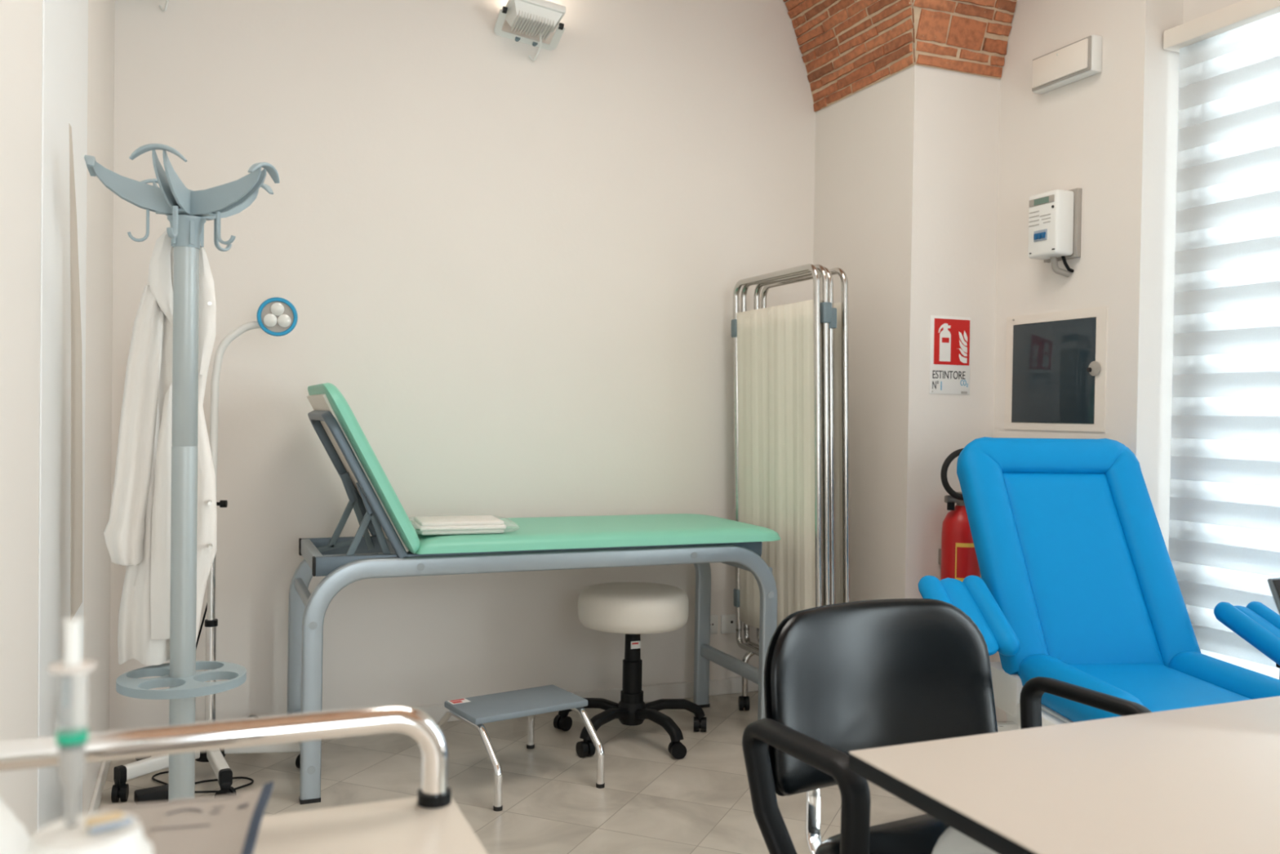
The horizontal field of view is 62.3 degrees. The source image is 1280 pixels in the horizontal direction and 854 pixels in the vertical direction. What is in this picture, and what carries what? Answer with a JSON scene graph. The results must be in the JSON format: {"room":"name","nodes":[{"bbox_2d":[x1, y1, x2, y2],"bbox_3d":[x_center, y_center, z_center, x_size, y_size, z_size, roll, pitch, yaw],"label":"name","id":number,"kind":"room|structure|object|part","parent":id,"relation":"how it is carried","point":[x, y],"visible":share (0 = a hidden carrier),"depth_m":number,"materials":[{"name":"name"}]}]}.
{"room":"medical examination room","nodes":[
{"label":"medical examination room","id":0,"kind":"room"},
{"bbox_2d":[0,0,115,839],"bbox_3d":[-0.640,-1.017,0.543,0.216,4.400,6.530,1,1,-22],"label":"wall","id":1,"kind":"structure","parent":0,"point":[20,20],"depth_m":1.91,"materials":[{"name":"paint"}]},
{"bbox_2d":[36,0,88,831],"bbox_3d":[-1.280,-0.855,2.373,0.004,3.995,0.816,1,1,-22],"label":"door","id":2,"kind":"structure","parent":1,"relation":"in","point":[64,22],"depth_m":2.27,"materials":[{"name":"white paint"}]},
{"bbox_2d":[87,760,111,813],"bbox_3d":[-1.657,1.096,3.249,0.012,0.068,0.830,1,1,-22],"label":"baseboard","id":3,"kind":"structure","parent":1,"relation":"attached to","point":[102,775],"depth_m":3.17,"materials":[{"name":"paint"}]},
{"bbox_2d":[109,0,815,729],"bbox_3d":[-0.040,-1.063,4.433,4.500,4.400,0.200,1,1,-22],"label":"wall","id":4,"kind":"structure","parent":0,"point":[517,276],"depth_m":4.07,"materials":[{"name":"paint"}]},
{"bbox_2d":[159,0,168,11],"bbox_3d":[-1.638,-1.523,3.553,0.258,0.191,0.198,1,1,-22],"label":"floodlight","id":5,"kind":"object","parent":4,"relation":"attached to","point":[166,1],"visible":1,"depth_m":3.63,"materials":[{"name":"white plastic"}]},
{"bbox_2d":[493,0,565,61],"bbox_3d":[-0.418,-1.527,4.058,0.258,0.191,0.198,1,1,-22],"label":"floodlight","id":6,"kind":"object","parent":4,"relation":"attached to","point":[541,18],"visible":1,"depth_m":4.01,"materials":[{"name":"white plastic"}]},
{"bbox_3d":[-0.406,-1.556,4.031,0.241,0.052,0.024,1,1,-22],"label":"knob","id":7,"kind":"part","parent":6,"relation":"part of","materials":[{"name":"black"}]},
{"bbox_2d":[413,676,758,722],"bbox_3d":[-0.540,1.100,4.154,2.768,0.068,0.014,1,1,-22],"label":"baseboard","id":8,"kind":"structure","parent":4,"relation":"attached to","point":[681,690],"depth_m":4.41,"materials":[{"name":"paint"}]},
{"bbox_2d":[710,614,718,633],"bbox_3d":[0.295,0.839,4.496,0.080,0.080,0.010,1,1,-22],"label":"wall socket","id":9,"kind":"object","parent":4,"relation":"attached to","point":[713,618],"visible":0.37,"depth_m":4.50,"materials":[{"name":"white plastic"}]},
{"bbox_2d":[720,613,735,633],"bbox_3d":[0.383,0.843,4.533,0.080,0.080,0.010,1,1,-22],"label":"wall socket","id":10,"kind":"object","parent":4,"relation":"attached to","point":[727,621],"visible":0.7,"depth_m":4.53,"materials":[{"name":"white plastic"}]},
{"bbox_2d":[98,690,926,853],"bbox_3d":[1.162,1.247,1.480,4.500,0.100,6.800,1,1,-22],"label":"floor","id":11,"kind":"structure","parent":0,"point":[651,801],"depth_m":3.38,"materials":[{"name":"tile"}]},
{"bbox_2d":[133,783,168,803],"bbox_3d":[-1.467,1.115,3.204,0.110,0.038,0.060,0,1,-34],"label":"power adapter","id":12,"kind":"object","parent":11,"relation":"on","point":[156,793],"visible":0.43,"depth_m":3.18,"materials":[{"name":"black plastic"}]},
{"bbox_2d":[84,143,279,800],"bbox_3d":[-0.977,0.299,2.264,0.386,1.709,0.387,1,1,-22],"label":"coat stand","id":13,"kind":"object","parent":11,"relation":"on","point":[187,211],"visible":0.98,"depth_m":2.24,"materials":[{"name":"grey plastic"}]},
{"bbox_3d":[-1.051,-0.499,2.214,0.167,0.100,0.031,1,1,-22],"label":"arm","id":14,"kind":"part","parent":13,"relation":"part of","materials":[{"name":"grey plastic"}]},
{"bbox_3d":[-1.029,-0.500,2.324,0.025,0.100,0.166,0,1,-42],"label":"arm","id":15,"kind":"part","parent":13,"relation":"part of","materials":[{"name":"grey plastic"}]},
{"bbox_2d":[103,226,217,665],"bbox_3d":[-1.062,0.041,2.356,0.227,0.963,0.171,1,1,-22],"label":"lab coat","id":16,"kind":"object","parent":13,"relation":"hanging from","point":[137,531],"visible":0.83,"depth_m":2.30,"materials":[{"name":"white fabric"}]},
{"bbox_3d":[-0.954,-0.496,2.159,0.070,0.100,0.166,1,1,-22],"label":"arm","id":17,"kind":"part","parent":13,"relation":"part of","materials":[{"name":"grey plastic"}]},
{"bbox_3d":[-0.872,-0.496,2.235,0.166,0.100,0.025,1,1,11],"label":"arm","id":18,"kind":"part","parent":13,"relation":"part of","materials":[{"name":"grey plastic"}]},
{"bbox_3d":[-0.918,-0.498,2.336,0.025,0.100,0.166,1,1,29],"label":"arm","id":19,"kind":"part","parent":13,"relation":"part of","materials":[{"name":"grey plastic"}]},
{"bbox_2d":[0,704,487,853],"bbox_3d":[-0.314,0.734,0.703,0.536,0.904,0.675,1,1,-22],"label":"trolley","id":20,"kind":"object","parent":11,"relation":"on","point":[430,822],"visible":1,"depth_m":1.00,"materials":[{"name":"silver metal"}]},
{"bbox_2d":[0,797,31,853],"bbox_3d":[-0.479,0.316,0.733,0.126,0.133,0.123,1,1,20],"label":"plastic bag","id":21,"kind":"object","parent":20,"relation":"on","point":[15,838],"visible":0.94,"depth_m":0.73,"materials":[{"name":"white plastic"}]},
{"bbox_2d":[28,811,153,853],"bbox_3d":[-0.315,0.307,0.603,0.086,0.160,0.086,1,1,-22],"label":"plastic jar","id":22,"kind":"object","parent":20,"relation":"on","point":[55,837],"visible":0.92,"depth_m":0.59,"materials":[{"name":"white plastic"}]},
{"bbox_2d":[48,617,96,826],"bbox_3d":[-0.323,0.168,0.602,0.024,0.117,0.024,1,1,-22],"label":"syringe","id":23,"kind":"object","parent":22,"relation":"on","point":[72,733],"visible":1,"depth_m":0.60,"materials":[{"name":"white plastic"}]},
{"bbox_2d":[85,811,133,833],"bbox_3d":[-0.303,0.224,0.602,0.023,0.005,0.014,0,1,-42],"label":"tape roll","id":24,"kind":"object","parent":22,"relation":"on","point":[117,819],"visible":1,"depth_m":0.60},
{"bbox_2d":[97,780,273,853],"bbox_3d":[-0.382,0.348,0.846,0.150,0.068,0.182,1,1,-13],"label":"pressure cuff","id":25,"kind":"object","parent":20,"relation":"on","point":[227,824],"visible":0.84,"depth_m":0.87,"materials":[{"name":"grey fabric"}]},
{"bbox_3d":[-0.432,0.328,0.984,0.511,0.104,0.027,1,1,-22],"label":"push rail","id":26,"kind":"part","parent":20,"relation":"part of","materials":[{"name":"silver metal"}]},
{"bbox_2d":[253,796,487,853],"bbox_3d":[-0.309,0.397,0.699,0.515,0.022,0.673,1,1,-22],"label":"tray","id":27,"kind":"object","parent":20,"relation":"on","point":[414,824],"depth_m":1.00,"materials":[{"name":"plastic"}]},
{"bbox_2d":[417,786,451,808],"bbox_3d":[-0.209,0.376,1.077,0.034,0.012,0.034,1,1,-22],"label":"socket","id":28,"kind":"object","parent":20,"relation":"attached to","point":[427,797],"depth_m":1.06,"materials":[{"name":"black plastic"}]},
{"bbox_2d":[209,297,297,488],"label":"lamp","id":29,"kind":"object","parent":11,"relation":"on","point":[277,316],"depth_m":3.42,"materials":[{"name":"white plastic"}]},
{"bbox_2d":[261,301,293,332],"bbox_3d":[-1.176,-0.357,3.433,0.100,0.100,0.012,1,1,-20],"label":"diffuser","id":30,"kind":"object","parent":29,"relation":"attached to","point":[276,316],"depth_m":3.43,"materials":[{"name":"white plastic"}]},
{"bbox_2d":[436,684,604,811],"bbox_3d":[-0.406,1.020,3.473,0.410,0.251,0.492,0,1,-34],"label":"step stool","id":31,"kind":"object","parent":11,"relation":"on","point":[474,711],"visible":0.85,"depth_m":3.41,"materials":[{"name":"silver metal"}]},
{"bbox_2d":[448,698,464,702],"bbox_3d":[-0.591,0.892,3.448,0.050,0.001,0.036,0,1,-34],"label":"print","id":32,"kind":"object","parent":31,"relation":"on","point":[458,700],"depth_m":3.45},
{"bbox_3d":[-0.557,1.025,3.370,0.024,0.220,0.489,0,1,-34],"label":"leg frame","id":33,"kind":"part","parent":31,"relation":"part of","materials":[{"name":"silver metal"}]},
{"bbox_3d":[-0.257,1.027,3.576,0.024,0.220,0.489,0,1,-34],"label":"leg frame","id":34,"kind":"part","parent":31,"relation":"part of","materials":[{"name":"silver metal"}]},
{"bbox_2d":[286,382,780,804],"bbox_3d":[-0.354,0.504,3.771,1.670,1.277,0.630,1,1,-22],"label":"couch","id":35,"kind":"object","parent":11,"relation":"on","point":[394,548],"visible":0.95,"depth_m":3.54,"materials":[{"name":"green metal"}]},
{"bbox_3d":[-1.078,0.420,3.475,0.030,0.051,0.486,1,1,-22],"label":"rail","id":36,"kind":"part","parent":35,"relation":"part of","materials":[{"name":"silver metal"}]},
{"bbox_3d":[-0.467,0.425,3.992,1.550,0.059,0.024,1,1,-22],"label":"rail","id":37,"kind":"part","parent":35,"relation":"part of","materials":[{"name":"grey metal"}]},
{"bbox_3d":[-1.038,0.345,3.712,0.212,0.193,0.012,1,1,-22],"label":"ratchet arm","id":38,"kind":"part","parent":35,"relation":"part of","materials":[{"name":"grey plastic"}]},
{"bbox_3d":[-0.950,0.177,3.518,0.262,0.461,0.556,1,1,-22],"label":"headrest frame","id":39,"kind":"part","parent":35,"relation":"part of","materials":[{"name":"grey metal"}]},
{"bbox_3d":[-0.878,0.353,3.324,0.212,0.193,0.012,1,1,-22],"label":"ratchet arm","id":40,"kind":"part","parent":35,"relation":"part of","materials":[{"name":"grey plastic"}]},
{"bbox_3d":[-0.817,0.422,3.583,0.040,0.051,0.486,1,1,-22],"label":"rail","id":41,"kind":"part","parent":35,"relation":"part of","materials":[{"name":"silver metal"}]},
{"bbox_2d":[411,515,506,534],"bbox_3d":[-0.603,0.321,3.513,0.370,0.048,0.250,1,1,-19],"label":"sheet","id":42,"kind":"object","parent":35,"relation":"on","point":[472,524],"visible":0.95,"depth_m":3.44,"materials":[{"name":"white fabric"}]},
{"bbox_3d":[-0.475,0.768,4.024,1.644,0.730,0.034,1,1,-22],"label":"leg frame","id":43,"kind":"part","parent":35,"relation":"part of","materials":[{"name":"silver metal"}]},
{"bbox_3d":[-0.281,0.434,3.543,1.550,0.059,0.024,1,1,-22],"label":"rail","id":44,"kind":"part","parent":35,"relation":"part of","materials":[{"name":"grey metal"}]},
{"bbox_3d":[-0.269,0.778,3.525,1.644,0.730,0.034,1,1,-22],"label":"leg frame","id":45,"kind":"part","parent":35,"relation":"part of","materials":[{"name":"silver metal"}]},
{"bbox_3d":[-0.197,0.372,3.834,1.333,0.048,0.630,1,1,-22],"label":"mattress","id":46,"kind":"part","parent":35,"relation":"part of","materials":[{"name":"green leather"}]},
{"bbox_2d":[553,582,706,759],"bbox_3d":[-0.006,0.868,3.910,0.564,0.555,0.579,1,1,-22],"label":"stool","id":47,"kind":"object","parent":11,"relation":"on","point":[633,609],"visible":0.96,"depth_m":3.79,"materials":[{"name":"beige plastic"}]},
{"bbox_3d":[-0.180,1.051,3.953,0.261,0.080,0.042,1,1,17],"label":"leg","id":48,"kind":"part","parent":47,"relation":"part of","materials":[{"name":"black plastic"}]},
{"bbox_3d":[-0.122,1.054,3.778,0.042,0.080,0.261,1,1,35],"label":"leg","id":49,"kind":"part","parent":47,"relation":"part of","materials":[{"name":"black plastic"}]},
{"bbox_3d":[-0.025,0.659,3.900,0.408,0.137,0.408,1,1,-22],"label":"seat","id":50,"kind":"part","parent":47,"relation":"part of","materials":[{"name":"white leather"}]},
{"bbox_3d":[0.063,1.057,3.779,0.042,0.080,0.261,0,1,-36],"label":"leg","id":51,"kind":"part","parent":47,"relation":"part of","materials":[{"name":"black plastic"}]},
{"bbox_3d":[0.118,1.055,3.955,0.261,0.080,0.042,1,1,-18],"label":"leg","id":52,"kind":"part","parent":47,"relation":"part of","materials":[{"name":"black plastic"}]},
{"bbox_2d":[731,263,849,710],"bbox_3d":[0.611,0.276,4.158,0.293,1.751,0.700,1,1,-22],"label":"privacy screen","id":53,"kind":"object","parent":11,"relation":"on","point":[791,380],"visible":0.77,"depth_m":3.97,"materials":[{"name":"fabric"}]},
{"bbox_3d":[0.529,0.880,4.107,0.026,0.078,0.645,1,1,-22],"label":"rail","id":54,"kind":"part","parent":53,"relation":"part of","materials":[{"name":"metal"}]},
{"bbox_3d":[0.562,0.879,4.126,0.026,0.078,0.645,1,1,-22],"label":"rail","id":55,"kind":"part","parent":53,"relation":"part of","materials":[{"name":"metal"}]},
{"bbox_3d":[0.604,0.878,4.160,0.026,0.078,0.577,1,1,-22],"label":"rail","id":56,"kind":"part","parent":53,"relation":"part of","materials":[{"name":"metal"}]},
{"bbox_2d":[736,299,815,627],"bbox_3d":[0.518,0.172,4.088,0.047,1.270,0.594,1,1,-22],"label":"curtain","id":57,"kind":"object","parent":53,"relation":"hanging from","point":[775,345],"depth_m":4.04,"materials":[{"name":"beige fabric"}]},
{"bbox_3d":[0.521,0.128,4.088,0.064,1.447,0.645,1,1,-22],"label":"panel frame","id":58,"kind":"part","parent":53,"relation":"part of","materials":[{"name":"metal"}]},
{"bbox_3d":[0.554,0.127,4.107,0.064,1.447,0.645,1,1,-22],"label":"panel frame","id":59,"kind":"part","parent":53,"relation":"part of","materials":[{"name":"metal"}]},
{"bbox_3d":[0.596,0.126,4.142,0.064,1.447,0.577,1,1,-22],"label":"panel frame","id":60,"kind":"part","parent":53,"relation":"part of","materials":[{"name":"metal"}]},
{"bbox_3d":[0.646,0.124,4.205,0.064,1.447,0.635,1,1,-22],"label":"panel frame","id":61,"kind":"part","parent":53,"relation":"part of","materials":[{"name":"metal"}]},
{"bbox_2d":[820,299,823,605],"bbox_3d":[0.552,0.171,4.107,0.047,1.270,0.594,1,1,-22],"label":"curtain","id":62,"kind":"object","parent":53,"relation":"hanging from","point":[821,323],"depth_m":3.82,"materials":[{"name":"beige fabric"}]},
{"bbox_2d":[833,302,843,604],"bbox_3d":[0.643,0.168,4.205,0.047,1.270,0.584,1,1,-22],"label":"curtain","id":63,"kind":"object","parent":53,"relation":"hanging from","point":[838,331],"depth_m":3.96,"materials":[{"name":"beige fabric"}]},
{"bbox_2d":[742,598,1151,853],"bbox_3d":[0.565,0.763,1.815,0.720,0.841,0.605,0,1,-28],"label":"chair","id":64,"kind":"object","parent":11,"relation":"on","point":[843,677],"visible":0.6,"depth_m":1.95,"materials":[{"name":"black leather"}]},
{"bbox_3d":[0.277,0.650,1.695,0.098,0.318,0.294,0,1,-28],"label":"armrest","id":65,"kind":"part","parent":64,"relation":"part of","materials":[{"name":"black plastic"}]},
{"bbox_3d":[0.592,0.747,1.766,0.450,0.085,0.460,0,1,-28],"label":"seat","id":66,"kind":"part","parent":64,"relation":"part of","materials":[{"name":"black leather"}]},
{"bbox_3d":[0.450,0.500,1.996,0.538,0.325,0.104,0,1,-28],"label":"backrest","id":67,"kind":"part","parent":64,"relation":"part of","materials":[{"name":"black leather"}]},
{"bbox_3d":[0.824,0.654,1.992,0.098,0.318,0.294,0,1,-28],"label":"armrest","id":68,"kind":"part","parent":64,"relation":"part of","materials":[{"name":"black plastic"}]},
{"bbox_2d":[848,695,1279,853],"bbox_3d":[1.160,0.825,1.362,1.560,0.737,0.838,1,1,-22],"label":"table","id":69,"kind":"object","parent":11,"relation":"on","point":[1204,779],"visible":1,"depth_m":1.34,"materials":[{"name":"laminate"}]},
{"bbox_3d":[0.527,0.834,1.101,0.060,0.708,0.685,1,1,-22],"label":"leg frame","id":70,"kind":"part","parent":69,"relation":"part of","materials":[{"name":"white metal"}]},
{"bbox_2d":[1266,577,1279,614],"bbox_3d":[1.179,0.345,1.536,0.340,0.218,0.333,1,1,-22],"label":"laptop","id":71,"kind":"object","parent":69,"relation":"on","point":[1273,583],"visible":1,"depth_m":1.61,"materials":[{"name":"grey metal"}]},
{"bbox_2d":[918,436,1279,732],"bbox_3d":[1.401,0.612,2.884,1.068,1.136,1.328,1,1,-7],"label":"chair","id":72,"kind":"object","parent":11,"relation":"on","point":[1078,585],"visible":0.62,"depth_m":3.19,"materials":[{"name":"blue leather"}]},
{"bbox_3d":[0.947,0.545,3.062,0.103,0.176,0.297,1,1,-7],"label":"armrest","id":73,"kind":"part","parent":72,"relation":"part of","materials":[{"name":"blue leather"}]},
{"bbox_3d":[1.352,0.437,3.268,0.368,0.574,0.360,1,1,-7],"label":"backrest panel","id":74,"kind":"part","parent":72,"relation":"part of","materials":[{"name":"blue leather"}]},
{"bbox_3d":[1.399,0.746,2.882,0.370,0.102,0.560,1,1,-7],"label":"seat","id":75,"kind":"part","parent":72,"relation":"part of","materials":[{"name":"blue leather"}]},
{"bbox_3d":[1.833,0.618,3.024,0.077,0.153,0.395,1,1,-10],"label":"armrest","id":76,"kind":"part","parent":72,"relation":"part of","materials":[{"name":"blue leather"}]},
{"bbox_2d":[782,0,1017,112],"bbox_3d":[0.531,-2.103,1.016,4.356,1.535,6.550,1,1,-22],"label":"ceiling","id":77,"kind":"structure","parent":0,"point":[847,47],"depth_m":4.12,"materials":[{"name":"brick"}]},
{"bbox_2d":[812,65,999,601],"bbox_3d":[1.265,-0.109,4.505,0.816,2.530,0.700,1,1,-22],"label":"wall pillar","id":78,"kind":"structure","parent":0,"point":[906,164],"depth_m":4.13,"materials":[{"name":"paint"}]},
{"bbox_2d":[928,315,970,394],"bbox_3d":[1.201,-0.277,4.093,0.190,0.300,0.006,1,1,-22],"label":"sign","id":79,"kind":"object","parent":78,"relation":"attached to","point":[950,336],"visible":1,"depth_m":4.09,"materials":[{"name":"red plastic"}]},
{"bbox_2d":[937,448,980,582],"bbox_3d":[1.239,0.455,4.005,0.210,0.754,0.195,1,1,14],"label":"fire extinguisher","id":80,"kind":"object","parent":78,"relation":"attached to","point":[957,558],"visible":0.26,"depth_m":3.96,"materials":[{"name":"red metal"}]},
{"bbox_3d":[1.168,0.297,3.976,0.028,0.030,0.028,1,1,-22],"label":"knob","id":81,"kind":"part","parent":80,"relation":"part of","materials":[{"name":"black plastic"}]},
{"bbox_3d":[1.243,0.506,3.965,0.120,0.115,0.032,0,1,-27],"label":"label panel","id":82,"kind":"part","parent":80,"relation":"part of","materials":[{"name":"red paper"}]},
{"bbox_2d":[989,0,1183,720],"bbox_3d":[2.327,-1.000,2.491,0.410,4.400,3.800,1,1,-22],"label":"wall","id":83,"kind":"structure","parent":0,"point":[1110,135],"depth_m":3.65,"materials":[{"name":"paint"}]},
{"bbox_2d":[1027,187,1081,277],"bbox_3d":[1.491,-0.696,3.824,0.115,0.310,0.160,1,1,-22],"label":"meter","id":84,"kind":"object","parent":83,"relation":"attached to","point":[1055,216],"visible":1,"depth_m":3.77,"materials":[{"name":"white plastic"}]},
{"bbox_2d":[1033,231,1045,239],"bbox_3d":[1.438,-0.688,3.809,0.005,0.021,0.057,1,1,-22],"label":"switch","id":85,"kind":"object","parent":84,"relation":"attached to","point":[1037,235],"depth_m":3.81,"materials":[{"name":"blue plastic"}]},
{"bbox_2d":[1028,210,1050,226],"bbox_3d":[1.440,-0.755,3.815,0.002,0.051,0.105,1,1,-22],"label":"print","id":86,"kind":"object","parent":84,"relation":"on","point":[1036,218],"depth_m":3.82},
{"bbox_3d":[1.445,-0.812,3.807,0.004,0.025,0.122,1,1,-22],"label":"display frame","id":87,"kind":"part","parent":84,"relation":"part of","materials":[{"name":"white plastic"}]},
{"bbox_3d":[1.533,-0.729,3.841,0.020,0.245,0.160,1,1,-22],"label":"backing plate","id":88,"kind":"part","parent":84,"relation":"part of","materials":[{"name":"white plastic"}]},
{"bbox_2d":[1004,306,1107,431],"bbox_3d":[1.509,-0.204,3.885,0.022,0.435,0.494,1,1,-22],"label":"panel","id":89,"kind":"object","parent":83,"relation":"attached to","point":[1056,371],"visible":1,"depth_m":3.86,"materials":[{"name":"black"}]},
{"bbox_3d":[1.514,-0.201,3.890,0.008,0.373,0.406,1,1,-22],"label":"door","id":90,"kind":"part","parent":89,"relation":"part of","materials":[{"name":"black glass"}]},
{"bbox_3d":[1.586,-0.204,3.696,0.008,0.052,0.052,1,1,-22],"label":"door handle","id":91,"kind":"part","parent":89,"relation":"part of","materials":[{"name":"white plastic"}]},
{"bbox_2d":[1031,35,1102,94],"bbox_3d":[1.528,-1.302,3.811,0.062,0.127,0.290,1,1,-22],"label":"emergency light","id":92,"kind":"object","parent":83,"relation":"attached to","point":[1082,59],"visible":1,"depth_m":3.76,"materials":[{"name":"white plastic"}]},
{"bbox_2d":[1031,38,1088,88],"bbox_3d":[1.506,-1.302,3.801,0.010,0.103,0.262,1,1,-22],"label":"diffuser","id":93,"kind":"object","parent":92,"relation":"attached to","point":[1068,63],"depth_m":3.79,"materials":[{"name":"white plastic"}]},
{"bbox_2d":[1173,48,1244,661],"bbox_3d":[2.237,-0.105,2.729,0.080,2.400,1.935,1,1,-22],"label":"window","id":94,"kind":"structure","parent":83,"relation":"in","point":[1242,48],"depth_m":3.50,"materials":[{"name":"clear glass"}]},
{"bbox_2d":[1163,0,1279,679],"bbox_3d":[2.136,-0.113,2.686,0.090,2.385,1.913,1,1,-22],"label":"roller blind","id":95,"kind":"object","parent":94,"relation":"attached to","point":[1244,24],"visible":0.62,"depth_m":3.35,"materials":[{"name":"white fabric"}]},
{"bbox_2d":[1182,0,1243,23],"bbox_3d":[2.304,-0.279,2.753,0.240,2.950,1.935,1,1,-22],"label":"wall","id":96,"kind":"structure","parent":83,"relation":"attached to","point":[1192,9],"depth_m":3.52,"materials":[{"name":"paint"}]}
]}

